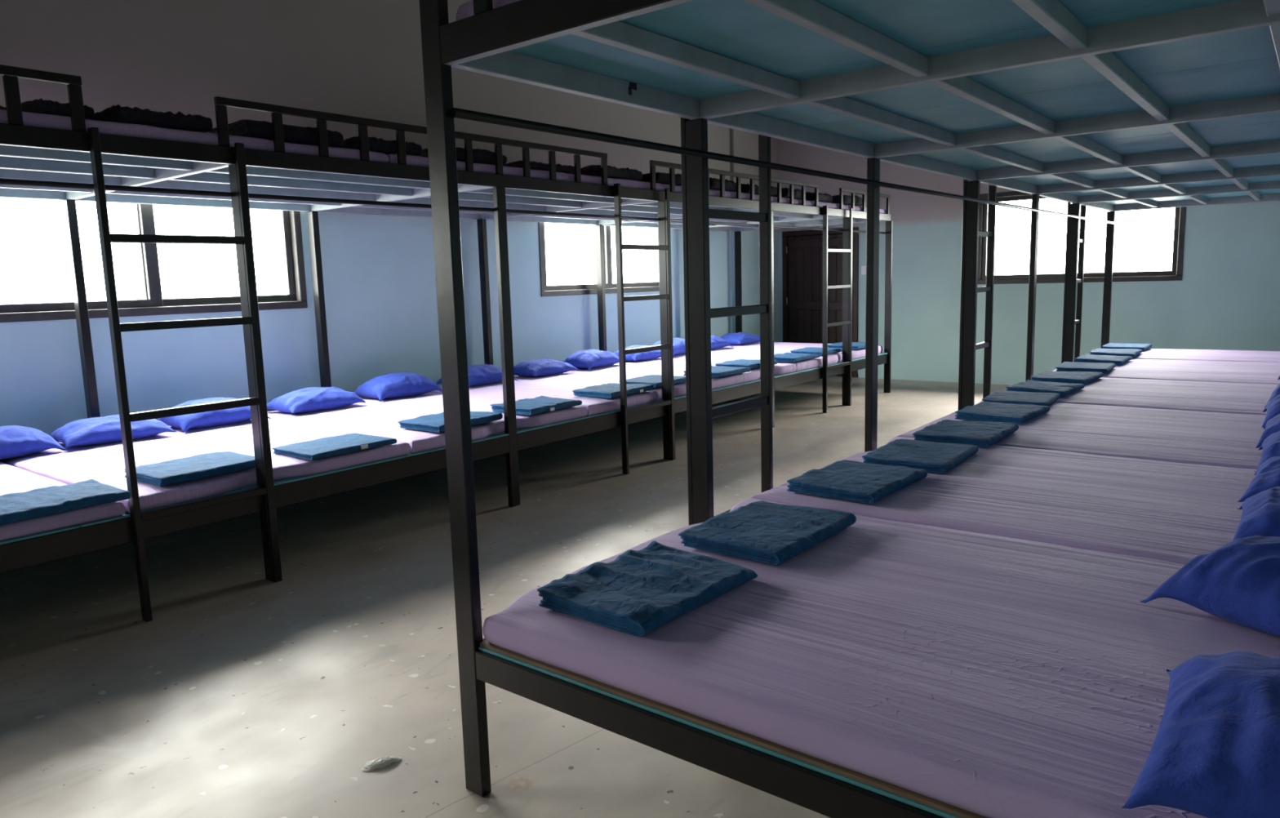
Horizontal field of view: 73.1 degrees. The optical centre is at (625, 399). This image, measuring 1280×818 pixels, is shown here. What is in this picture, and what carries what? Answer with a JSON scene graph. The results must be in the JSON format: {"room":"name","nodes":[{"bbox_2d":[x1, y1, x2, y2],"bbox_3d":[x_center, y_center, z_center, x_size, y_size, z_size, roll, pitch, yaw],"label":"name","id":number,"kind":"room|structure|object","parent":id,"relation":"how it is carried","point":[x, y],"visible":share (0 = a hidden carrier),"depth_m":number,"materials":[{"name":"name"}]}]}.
{"room":"dormitory","nodes":[
{"label":"dormitory","id":0,"kind":"room"},
{"bbox_2d":[0,0,778,442],"bbox_3d":[-3.130,-1.458,6.318,0.150,4.300,17.520,5,10,39],"label":"wall","id":1,"kind":"structure","parent":0,"point":[355,58],"depth_m":7.04,"materials":[{"name":"paint"}]},
{"bbox_2d":[0,203,307,322],"bbox_3d":[-3.340,-1.152,6.035,0.112,1.115,2.305,5,10,39],"label":"window","id":2,"kind":"structure","parent":1,"relation":"in","point":[153,304],"depth_m":6.08,"materials":[{"name":"metal"}]},
{"bbox_2d":[537,222,659,296],"bbox_3d":[-0.213,-1.780,9.886,0.112,1.115,2.305,5,10,39],"label":"window","id":3,"kind":"structure","parent":1,"relation":"in","point":[610,287],"depth_m":9.68,"materials":[{"name":"metal"}]},
{"bbox_2d":[730,128,759,342],"bbox_3d":[1.734,-2.413,12.146,0.050,4.300,0.820,5,10,39],"label":"column","id":4,"kind":"structure","parent":1,"relation":"attached to","point":[744,144],"depth_m":12.11,"materials":[{"name":"paint"}]},
{"bbox_2d":[0,375,1011,817],"bbox_3d":[-0.331,0.941,4.436,7.260,0.100,17.520,5,10,39],"label":"floor","id":5,"kind":"structure","parent":0,"point":[244,694],"depth_m":3.57,"materials":[{"name":"concrete"}]},
{"bbox_2d":[361,756,400,770],"bbox_3d":[-0.764,1.134,2.704,0.116,0.018,0.061,-3,8,-10],"label":"stone","id":6,"kind":"object","parent":5,"relation":"on","point":[378,762],"visible":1,"depth_m":2.70,"materials":[{"name":"grey stone"}]},
{"bbox_2d":[0,64,893,622],"bbox_3d":[-1.226,-0.616,6.753,2.222,2.400,11.624,5,10,39],"label":"bunk bed","id":7,"kind":"object","parent":5,"relation":"on","point":[70,166],"visible":0.78,"depth_m":5.22,"materials":[{"name":"black paint"}]},
{"bbox_2d":[0,109,71,130],"bbox_3d":[-3.631,-1.146,3.724,2.095,0.079,1.577,5,10,39],"label":"mattress","id":8,"kind":"object","parent":7,"relation":"on","point":[30,119],"visible":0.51,"depth_m":3.58,"materials":[{"name":"purple"}]},
{"bbox_2d":[0,97,94,119],"bbox_3d":[-2.546,-1.262,3.772,0.404,0.069,0.219,2,9,27],"label":"folded blanket","id":9,"kind":"object","parent":8,"relation":"on","point":[38,106],"visible":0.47,"depth_m":3.64,"materials":[{"name":"black fabric"}]},
{"bbox_2d":[0,462,125,541],"bbox_3d":[-3.550,0.513,3.929,2.075,0.082,1.577,5,10,39],"label":"mattress","id":10,"kind":"object","parent":7,"relation":"on","point":[13,479],"visible":0.55,"depth_m":3.80,"materials":[{"name":"purple fabric"}]},
{"bbox_2d":[0,425,67,459],"bbox_3d":[-3.647,0.246,4.951,0.441,0.172,0.632,4,10,35],"label":"pillow","id":11,"kind":"object","parent":10,"relation":"on","point":[15,441],"visible":1,"depth_m":4.95,"materials":[{"name":"blue fabric"}]},
{"bbox_2d":[0,479,131,525],"bbox_3d":[-2.517,0.438,3.744,0.403,0.054,0.541,4,10,37],"label":"folded blanket","id":12,"kind":"object","parent":10,"relation":"on","point":[15,507],"visible":1,"depth_m":3.72,"materials":[{"name":"blue fabric"}]},
{"bbox_2d":[0,419,411,513],"bbox_3d":[-2.563,0.313,5.144,2.076,0.086,1.573,5,10,39],"label":"mattress","id":13,"kind":"object","parent":7,"relation":"on","point":[104,464],"visible":0.45,"depth_m":4.83,"materials":[{"name":"purple"}]},
{"bbox_2d":[49,413,176,448],"bbox_3d":[-3.237,0.174,5.425,0.441,0.153,0.632,5,11,41],"label":"pillow","id":14,"kind":"object","parent":13,"relation":"on","point":[105,429],"visible":0.83,"depth_m":5.27,"materials":[{"name":"blue fabric"}]},
{"bbox_2d":[124,451,255,486],"bbox_3d":[-2.169,0.340,4.377,0.401,0.050,0.545,4,10,37],"label":"folded blanket","id":15,"kind":"object","parent":13,"relation":"on","point":[213,464],"visible":0.94,"depth_m":4.30,"materials":[{"name":"blue fabric"}]},
{"bbox_2d":[157,397,271,432],"bbox_3d":[-2.847,0.075,5.936,0.441,0.181,0.632,4,10,36],"label":"pillow","id":16,"kind":"object","parent":13,"relation":"on","point":[231,415],"visible":0.69,"depth_m":5.78,"materials":[{"name":"blue fabric"}]},
{"bbox_2d":[272,432,396,460],"bbox_3d":[-1.640,0.257,4.895,0.401,0.036,0.549,4,10,37],"label":"folded blanket","id":17,"kind":"object","parent":13,"relation":"on","point":[326,446],"visible":1,"depth_m":4.82,"materials":[{"name":"blue fabric"}]},
{"bbox_2d":[84,119,389,162],"bbox_3d":[-2.644,-1.343,4.939,2.095,0.076,1.571,5,10,39],"label":"mattress","id":18,"kind":"object","parent":7,"relation":"on","point":[104,127],"visible":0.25,"depth_m":4.10,"materials":[{"name":"purple fabric"}]},
{"bbox_2d":[88,104,213,132],"bbox_3d":[-2.269,-1.325,4.096,0.406,0.094,0.442,4,10,36],"label":"folded blanket","id":19,"kind":"object","parent":18,"relation":"on","point":[179,121],"visible":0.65,"depth_m":3.95,"materials":[{"name":"black fabric"}]},
{"bbox_2d":[208,119,343,147],"bbox_3d":[-1.855,-1.404,4.604,0.400,0.087,0.552,5,10,39],"label":"folded blanket","id":20,"kind":"object","parent":18,"relation":"on","point":[243,127],"visible":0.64,"depth_m":4.45,"materials":[{"name":"black fabric"}]},
{"bbox_2d":[267,392,587,453],"bbox_3d":[-1.574,0.112,6.360,2.075,0.090,1.582,5,10,39],"label":"mattress","id":21,"kind":"object","parent":7,"relation":"on","point":[375,417],"visible":0.59,"depth_m":6.03,"materials":[{"name":"purple"}]},
{"bbox_2d":[266,386,365,413],"bbox_3d":[-2.349,-0.012,6.517,0.441,0.163,0.632,5,10,39],"label":"pillow","id":22,"kind":"object","parent":21,"relation":"on","point":[311,399],"visible":1,"depth_m":6.37,"materials":[{"name":"blue fabric"}]},
{"bbox_2d":[354,372,442,401],"bbox_3d":[-1.885,-0.131,7.134,0.441,0.194,0.632,5,10,41],"label":"pillow","id":23,"kind":"object","parent":21,"relation":"on","point":[392,385],"visible":0.99,"depth_m":6.99,"materials":[{"name":"blue fabric"}]},
{"bbox_2d":[397,411,502,432],"bbox_3d":[-1.128,0.130,5.604,0.399,0.051,0.549,4,10,36],"label":"folded blanket","id":24,"kind":"object","parent":21,"relation":"on","point":[432,422],"visible":0.55,"depth_m":5.52,"materials":[{"name":"blue fabric"}]},
{"bbox_2d":[490,395,582,415],"bbox_3d":[-0.633,0.034,6.180,0.405,0.054,0.541,4,10,37],"label":"folded blanket","id":25,"kind":"object","parent":21,"relation":"on","point":[528,406],"visible":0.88,"depth_m":6.08,"materials":[{"name":"blue fabric"}]},
{"bbox_2d":[386,153,574,182],"bbox_3d":[-1.656,-1.543,6.155,2.095,0.078,1.582,5,10,39],"label":"mattress","id":26,"kind":"object","parent":7,"relation":"on","point":[411,160],"visible":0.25,"depth_m":5.49,"materials":[{"name":"purple"}]},
{"bbox_2d":[336,136,422,155],"bbox_3d":[-1.487,-1.483,5.059,0.406,0.094,0.442,3,9,33],"label":"folded blanket","id":27,"kind":"object","parent":26,"relation":"on","point":[380,145],"visible":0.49,"depth_m":4.90,"materials":[{"name":"black fabric"}]},
{"bbox_2d":[419,146,506,164],"bbox_3d":[-1.093,-1.562,5.540,0.405,0.091,0.548,5,10,39],"label":"folded blanket","id":28,"kind":"object","parent":26,"relation":"on","point":[479,156],"visible":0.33,"depth_m":5.46,"materials":[{"name":"black fabric"}]},
{"bbox_2d":[502,160,574,173],"bbox_3d":[-0.655,-1.635,6.085,0.406,0.060,0.550,5,10,39],"label":"folded blanket","id":29,"kind":"object","parent":26,"relation":"on","point":[533,165],"visible":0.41,"depth_m":5.90,"materials":[{"name":"black fabric"}]},
{"bbox_2d":[428,373,685,416],"bbox_3d":[-0.566,-0.094,7.601,2.075,0.096,1.637,5,10,39],"label":"mattress","id":30,"kind":"object","parent":7,"relation":"on","point":[562,385],"visible":0.37,"depth_m":7.25,"materials":[{"name":"purple"}]},
{"bbox_2d":[435,364,517,387],"bbox_3d":[-1.347,-0.230,7.797,0.441,0.172,0.632,4,10,36],"label":"pillow","id":31,"kind":"object","parent":30,"relation":"on","point":[481,374],"visible":0.67,"depth_m":7.67,"materials":[{"name":"blue fabric"}]},
{"bbox_2d":[513,358,577,377],"bbox_3d":[-0.817,-0.323,8.403,0.441,0.153,0.632,5,10,39],"label":"pillow","id":32,"kind":"object","parent":30,"relation":"on","point":[544,366],"visible":0.98,"depth_m":8.24,"materials":[{"name":"blue fabric"}]},
{"bbox_2d":[572,382,653,398],"bbox_3d":[-0.091,-0.080,6.877,0.403,0.051,0.550,4,10,37],"label":"folded blanket","id":33,"kind":"object","parent":30,"relation":"on","point":[610,390],"visible":0.88,"depth_m":6.78,"materials":[{"name":"blue fabric"}]},
{"bbox_2d":[618,374,685,388],"bbox_3d":[0.266,-0.164,7.381,0.401,0.050,0.545,5,10,39],"label":"folded blanket","id":34,"kind":"object","parent":30,"relation":"on","point":[655,380],"visible":0.64,"depth_m":7.30,"materials":[{"name":"blue fabric"}]},
{"bbox_2d":[573,173,681,192],"bbox_3d":[-0.647,-1.746,7.397,2.094,0.079,1.637,5,10,39],"label":"mattress","id":35,"kind":"object","parent":7,"relation":"on","point":[584,179],"visible":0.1,"depth_m":6.57,"materials":[{"name":"purple fabric"}]},
{"bbox_2d":[570,164,642,180],"bbox_3d":[-0.174,-1.755,6.675,0.406,0.103,0.550,3,9,33],"label":"folded blanket","id":36,"kind":"object","parent":35,"relation":"on","point":[613,172],"visible":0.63,"depth_m":6.50,"materials":[{"name":"black fabric"}]},
{"bbox_2d":[637,172,681,186],"bbox_3d":[0.283,-1.843,7.234,0.405,0.101,0.548,5,10,39],"label":"folded blanket","id":37,"kind":"object","parent":35,"relation":"on","point":[660,178],"visible":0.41,"depth_m":7.00,"materials":[{"name":"black fabric"}]},
{"bbox_2d":[564,357,796,389],"bbox_3d":[0.447,-0.300,8.848,2.074,0.103,1.596,5,10,39],"label":"mattress","id":38,"kind":"object","parent":7,"relation":"on","point":[653,366],"visible":0.26,"depth_m":8.56,"materials":[{"name":"purple"}]},
{"bbox_2d":[563,349,626,369],"bbox_3d":[-0.348,-0.436,8.978,0.441,0.181,0.632,4,10,36],"label":"pillow","id":39,"kind":"object","parent":38,"relation":"on","point":[588,359],"visible":0.93,"depth_m":8.80,"materials":[{"name":"blue fabric"}]},
{"bbox_2d":[613,345,661,361],"bbox_3d":[0.140,-0.526,9.580,0.441,0.163,0.632,5,10,40],"label":"pillow","id":40,"kind":"object","parent":38,"relation":"on","point":[649,355],"visible":0.66,"depth_m":9.41,"materials":[{"name":"blue fabric"}]},
{"bbox_2d":[683,365,750,377],"bbox_3d":[0.849,-0.266,7.956,0.401,0.050,0.545,5,10,39],"label":"folded blanket","id":41,"kind":"object","parent":38,"relation":"on","point":[717,371],"visible":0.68,"depth_m":7.87,"materials":[{"name":"blue fabric"}]},
{"bbox_2d":[715,359,777,368],"bbox_3d":[1.202,-0.358,8.534,0.399,0.051,0.549,5,10,39],"label":"folded blanket","id":42,"kind":"object","parent":38,"relation":"on","point":[752,363],"visible":0.66,"depth_m":8.42,"materials":[{"name":"blue fabric"}]},
{"bbox_2d":[709,189,789,204],"bbox_3d":[0.366,-1.949,8.645,2.096,0.078,1.598,5,10,39],"label":"mattress","id":43,"kind":"object","parent":7,"relation":"on","point":[712,192],"visible":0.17,"depth_m":7.87,"materials":[{"name":"purple"}]},
{"bbox_2d":[709,177,736,191],"bbox_3d":[0.720,-1.942,7.775,0.406,0.120,0.496,3,9,33],"label":"folded blanket","id":44,"kind":"object","parent":43,"relation":"on","point":[714,184],"visible":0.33,"depth_m":7.67,"materials":[{"name":"black fabric"}]},
{"bbox_2d":[732,183,777,195],"bbox_3d":[1.159,-2.025,8.315,0.406,0.112,0.550,5,10,39],"label":"folded blanket","id":45,"kind":"object","parent":43,"relation":"on","point":[744,188],"visible":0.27,"depth_m":8.08,"materials":[{"name":"black fabric"}]},
{"bbox_2d":[659,349,842,371],"bbox_3d":[1.329,-0.478,9.934,2.075,0.105,1.217,5,10,39],"label":"mattress","id":46,"kind":"object","parent":7,"relation":"on","point":[716,354],"visible":0.34,"depth_m":9.58,"materials":[{"name":"purple"}]},
{"bbox_2d":[650,337,684,355],"bbox_3d":[0.549,-0.632,10.114,0.441,0.194,0.632,4,10,37],"label":"pillow","id":47,"kind":"object","parent":46,"relation":"on","point":[678,344],"visible":0.37,"depth_m":9.95,"materials":[{"name":"blue fabric"}]},
{"bbox_2d":[711,335,733,350],"bbox_3d":[0.992,-0.713,10.676,0.441,0.172,0.632,4,10,36],"label":"pillow","id":48,"kind":"object","parent":46,"relation":"on","point":[717,342],"visible":0.35,"depth_m":10.60,"materials":[{"name":"blue fabric"}]},
{"bbox_2d":[773,351,820,362],"bbox_3d":[1.744,-0.454,9.091,0.403,0.054,0.541,5,10,40],"label":"folded blanket","id":49,"kind":"object","parent":46,"relation":"on","point":[786,357],"visible":0.89,"depth_m":8.96,"materials":[{"name":"blue fabric"}]},
{"bbox_2d":[790,346,842,355],"bbox_3d":[2.155,-0.550,9.706,0.401,0.050,0.545,5,10,39],"label":"folded blanket","id":50,"kind":"object","parent":46,"relation":"on","point":[810,350],"visible":0.78,"depth_m":9.60,"materials":[{"name":"blue fabric"}]},
{"bbox_2d":[717,342,883,360],"bbox_3d":[2.073,-0.631,10.850,2.075,0.110,1.158,5,10,39],"label":"mattress","id":51,"kind":"object","parent":7,"relation":"on","point":[778,346],"visible":0.28,"depth_m":10.68,"materials":[{"name":"purple"}]},
{"bbox_2d":[720,332,759,345],"bbox_3d":[1.492,-0.810,11.292,0.441,0.153,0.632,5,10,41],"label":"pillow","id":52,"kind":"object","parent":51,"relation":"on","point":[740,338],"visible":0.89,"depth_m":11.11,"materials":[{"name":"blue fabric"}]},
{"bbox_2d":[827,342,865,349],"bbox_3d":[2.701,-0.650,10.268,0.399,0.051,0.549,5,10,39],"label":"folded blanket","id":53,"kind":"object","parent":51,"relation":"on","point":[855,345],"visible":0.56,"depth_m":10.13,"materials":[{"name":"blue fabric"}]},
{"bbox_2d":[793,199,846,209],"bbox_3d":[1.248,-2.126,9.730,2.094,0.077,1.217,5,10,39],"label":"mattress","id":54,"kind":"object","parent":7,"relation":"on","point":[836,206],"visible":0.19,"depth_m":9.07,"materials":[{"name":"purple fabric"}]},
{"bbox_2d":[772,186,801,199],"bbox_3d":[1.565,-2.109,8.815,0.406,0.120,0.496,3,9,33],"label":"folded blanket","id":55,"kind":"object","parent":54,"relation":"on","point":[784,191],"visible":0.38,"depth_m":8.63,"materials":[{"name":"black fabric"}]},
{"bbox_2d":[800,191,832,202],"bbox_3d":[1.971,-2.187,9.316,0.406,0.112,0.442,3,9,33],"label":"folded blanket","id":56,"kind":"object","parent":54,"relation":"on","point":[824,197],"visible":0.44,"depth_m":9.14,"materials":[{"name":"black fabric"}]},
{"bbox_2d":[844,204,886,213],"bbox_3d":[1.993,-2.276,10.646,2.095,0.078,1.157,5,10,39],"label":"mattress","id":57,"kind":"object","parent":7,"relation":"on","point":[848,206],"visible":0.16,"depth_m":9.83,"materials":[{"name":"purple"}]},
{"bbox_2d":[830,195,862,205],"bbox_3d":[2.441,-2.287,9.889,0.405,0.122,0.548,5,10,39],"label":"folded blanket","id":58,"kind":"object","parent":57,"relation":"on","point":[846,198],"visible":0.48,"depth_m":9.67,"materials":[{"name":"black fabric"}]},
{"bbox_2d":[418,0,1279,817],"bbox_3d":[3.232,-0.531,5.282,2.222,2.370,9.274,5,10,39],"label":"bunk bed","id":59,"kind":"object","parent":5,"relation":"on","point":[1112,106],"visible":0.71,"depth_m":2.69,"materials":[{"name":"black paint"}]},
{"bbox_2d":[455,0,519,20],"bbox_3d":[0.818,-1.039,2.199,2.022,0.078,1.517,5,10,39],"label":"mattress","id":60,"kind":"object","parent":59,"relation":"on","point":[465,10],"visible":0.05,"depth_m":2.21,"materials":[{"name":"purple fabric"}]},
{"bbox_2d":[482,497,1279,817],"bbox_3d":[0.843,0.608,2.427,2.062,0.104,1.548,5,10,39],"label":"mattress","id":61,"kind":"object","parent":59,"relation":"on","point":[988,676],"visible":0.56,"depth_m":2.09,"materials":[{"name":"purple fabric"}]},
{"bbox_2d":[537,540,757,636],"bbox_3d":[0.072,0.536,2.536,0.402,0.059,0.548,5,10,40],"label":"folded blanket","id":62,"kind":"object","parent":61,"relation":"on","point":[637,593],"visible":1,"depth_m":2.47,"materials":[{"name":"blue fabric"}]},
{"bbox_2d":[678,500,856,565],"bbox_3d":[0.510,0.452,3.040,0.399,0.051,0.549,5,10,40],"label":"folded blanket","id":63,"kind":"object","parent":61,"relation":"on","point":[763,531],"visible":1,"depth_m":2.96,"materials":[{"name":"blue fabric"}]},
{"bbox_2d":[1121,650,1279,817],"bbox_3d":[1.178,0.584,1.522,0.441,0.176,0.618,4,10,37],"label":"pillow","id":64,"kind":"object","parent":61,"relation":"on","point":[1215,753],"visible":1,"depth_m":1.43,"materials":[{"name":"blue fabric"}]},
{"bbox_2d":[1140,535,1279,637],"bbox_3d":[1.726,0.456,2.218,0.560,0.199,0.441,-5,9,-22],"label":"pillow","id":65,"kind":"object","parent":61,"relation":"on","point":[1237,582],"visible":1,"depth_m":2.16,"materials":[{"name":"blue fabric"}]},
{"bbox_2d":[751,436,1256,564],"bbox_3d":[1.828,0.408,3.640,2.063,0.108,1.597,5,10,39],"label":"mattress","id":66,"kind":"object","parent":59,"relation":"on","point":[1177,513],"visible":0.53,"depth_m":3.40,"materials":[{"name":"purple fabric"}]},
{"bbox_2d":[786,459,927,503],"bbox_3d":[1.007,0.341,3.732,0.401,0.052,0.546,5,10,40],"label":"folded blanket","id":67,"kind":"object","parent":66,"relation":"on","point":[844,479],"visible":1,"depth_m":3.64,"materials":[{"name":"blue fabric"}]},
{"bbox_2d":[862,438,978,474],"bbox_3d":[1.438,0.264,4.188,0.401,0.050,0.545,4,10,37],"label":"folded blanket","id":68,"kind":"object","parent":66,"relation":"on","point":[933,457],"visible":0.99,"depth_m":4.10,"materials":[{"name":"blue fabric"}]},
{"bbox_2d":[1232,486,1279,540],"bbox_3d":[2.241,0.374,2.799,0.441,0.172,0.618,4,10,37],"label":"pillow","id":69,"kind":"object","parent":66,"relation":"on","point":[1260,515],"visible":0.8,"depth_m":2.72,"materials":[{"name":"blue fabric"}]},
{"bbox_2d":[1237,456,1279,502],"bbox_3d":[2.629,0.296,3.277,0.441,0.163,0.618,5,10,40],"label":"pillow","id":70,"kind":"object","parent":66,"relation":"on","point":[1267,477],"visible":0.67,"depth_m":3.22,"materials":[{"name":"blue fabric"}]},
{"bbox_2d":[897,400,1266,469],"bbox_3d":[2.854,0.199,4.903,2.063,0.113,1.677,5,10,39],"label":"mattress","id":71,"kind":"object","parent":59,"relation":"on","point":[1230,440],"visible":0.42,"depth_m":4.66,"materials":[{"name":"purple fabric"}]},
{"bbox_2d":[912,419,1018,448],"bbox_3d":[1.867,0.174,4.717,0.399,0.051,0.549,5,10,39],"label":"folded blanket","id":72,"kind":"object","parent":71,"relation":"on","point":[984,434],"visible":0.98,"depth_m":4.63,"materials":[{"name":"blue fabric"}]},
{"bbox_2d":[955,401,1049,424],"bbox_3d":[2.329,0.071,5.328,0.402,0.052,0.546,5,10,41],"label":"folded blanket","id":73,"kind":"object","parent":71,"relation":"on","point":[1019,414],"visible":1,"depth_m":5.22,"materials":[{"name":"blue fabric"}]},
{"bbox_2d":[982,390,1060,405],"bbox_3d":[2.680,-0.008,5.835,0.401,0.050,0.529,4,10,36],"label":"folded blanket","id":74,"kind":"object","parent":71,"relation":"on","point":[999,396],"visible":0.94,"depth_m":5.76,"materials":[{"name":"blue fabric"}]},
{"bbox_2d":[1253,431,1279,475],"bbox_3d":[3.017,0.207,3.752,0.441,0.181,0.618,4,10,37],"label":"pillow","id":75,"kind":"object","parent":71,"relation":"on","point":[1270,446],"visible":0.63,"depth_m":3.72,"materials":[{"name":"blue fabric"}]},
{"bbox_2d":[1255,413,1279,448],"bbox_3d":[3.402,0.129,4.258,0.441,0.172,0.618,5,10,39],"label":"pillow","id":76,"kind":"object","parent":71,"relation":"on","point":[1273,425],"visible":0.66,"depth_m":4.18,"materials":[{"name":"blue fabric"}]},
{"bbox_2d":[1261,394,1279,427],"bbox_3d":[3.799,0.034,4.777,0.441,0.194,0.618,4,10,36],"label":"pillow","id":77,"kind":"object","parent":71,"relation":"on","point":[1273,407],"visible":0.77,"depth_m":4.72,"materials":[{"name":"blue fabric"}]},
{"bbox_2d":[1005,377,1277,415],"bbox_3d":[3.875,-0.009,6.159,2.063,0.120,1.582,5,10,39],"label":"mattress","id":78,"kind":"object","parent":59,"relation":"on","point":[1250,398],"visible":0.4,"depth_m":5.95,"materials":[{"name":"purple fabric"}]},
{"bbox_2d":[1005,379,1084,397],"bbox_3d":[3.061,-0.088,6.289,0.403,0.054,0.525,5,10,40],"label":"folded blanket","id":79,"kind":"object","parent":78,"relation":"on","point":[1064,389],"visible":0.92,"depth_m":6.20,"materials":[{"name":"blue fabric"}]},
{"bbox_2d":[1030,370,1103,384],"bbox_3d":[3.515,-0.182,6.865,0.399,0.051,0.533,5,11,41],"label":"folded blanket","id":80,"kind":"object","parent":78,"relation":"on","point":[1072,377],"visible":0.97,"depth_m":6.77,"materials":[{"name":"blue fabric"}]},
{"bbox_2d":[1264,383,1279,407],"bbox_3d":[4.274,-0.062,5.363,0.441,0.181,0.618,5,10,40],"label":"pillow","id":81,"kind":"object","parent":78,"relation":"on","point":[1276,392],"visible":0.62,"depth_m":5.31,"materials":[{"name":"blue fabric"}]},
{"bbox_2d":[1053,358,1279,384],"bbox_3d":[4.887,-0.215,7.404,2.064,0.126,1.648,5,10,39],"label":"mattress","id":82,"kind":"object","parent":59,"relation":"on","point":[1254,372],"visible":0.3,"depth_m":7.20,"materials":[{"name":"purple fabric"}]},
{"bbox_2d":[1055,361,1115,373],"bbox_3d":[3.982,-0.283,7.460,0.401,0.050,0.529,4,10,36],"label":"folded blanket","id":83,"kind":"object","parent":82,"relation":"on","point":[1104,368],"visible":0.97,"depth_m":7.35,"materials":[{"name":"blue fabric"}]},
{"bbox_2d":[1073,354,1132,365],"bbox_3d":[4.442,-0.379,8.029,0.403,0.054,0.525,5,10,39],"label":"folded blanket","id":84,"kind":"object","parent":82,"relation":"on","point":[1117,360],"visible":0.98,"depth_m":7.92,"materials":[{"name":"blue fabric"}]},
{"bbox_2d":[1132,348,1279,362],"bbox_3d":[5.770,-0.395,8.492,2.063,0.130,1.172,5,10,39],"label":"mattress","id":85,"kind":"object","parent":59,"relation":"on","point":[1149,353],"visible":0.29,"depth_m":8.36,"materials":[{"name":"purple"}]},
{"bbox_2d":[1088,347,1142,357],"bbox_3d":[4.881,-0.474,8.595,0.401,0.052,0.530,4,10,37],"label":"folded blanket","id":86,"kind":"object","parent":85,"relation":"on","point":[1132,353],"visible":0.92,"depth_m":8.47,"materials":[{"name":"blue fabric"}]},
{"bbox_2d":[1102,342,1151,351],"bbox_3d":[5.322,-0.564,9.157,0.401,0.050,0.529,5,10,39],"label":"folded blanket","id":87,"kind":"object","parent":85,"relation":"on","point":[1144,347],"visible":0.89,"depth_m":9.06,"materials":[{"name":"blue fabric"}]},
{"bbox_2d":[777,138,1279,385],"bbox_3d":[5.004,-2.322,10.783,6.860,4.300,0.150,5,10,39],"label":"wall","id":88,"kind":"structure","parent":0,"point":[1227,297],"depth_m":10.96,"materials":[{"name":"paint"}]},
{"bbox_2d":[782,226,858,377],"bbox_3d":[2.852,-1.411,12.619,1.190,2.120,0.224,5,10,39],"label":"door","id":89,"kind":"structure","parent":88,"relation":"in","point":[802,250],"depth_m":12.64,"materials":[{"name":"brown wood"}]},
{"bbox_2d":[861,266,866,275],"bbox_3d":[3.345,-1.814,12.105,0.080,0.120,0.016,5,10,39],"label":"light switch","id":90,"kind":"object","parent":88,"relation":"attached to","point":[863,268],"visible":0.79,"depth_m":12.11,"materials":[{"name":"white plastic"}]},
{"bbox_2d":[977,191,1186,284],"bbox_3d":[5.438,-1.995,10.444,2.260,1.142,0.112,5,10,39],"label":"window","id":91,"kind":"structure","parent":88,"relation":"in","point":[1175,274],"depth_m":10.47,"materials":[{"name":"metal"}]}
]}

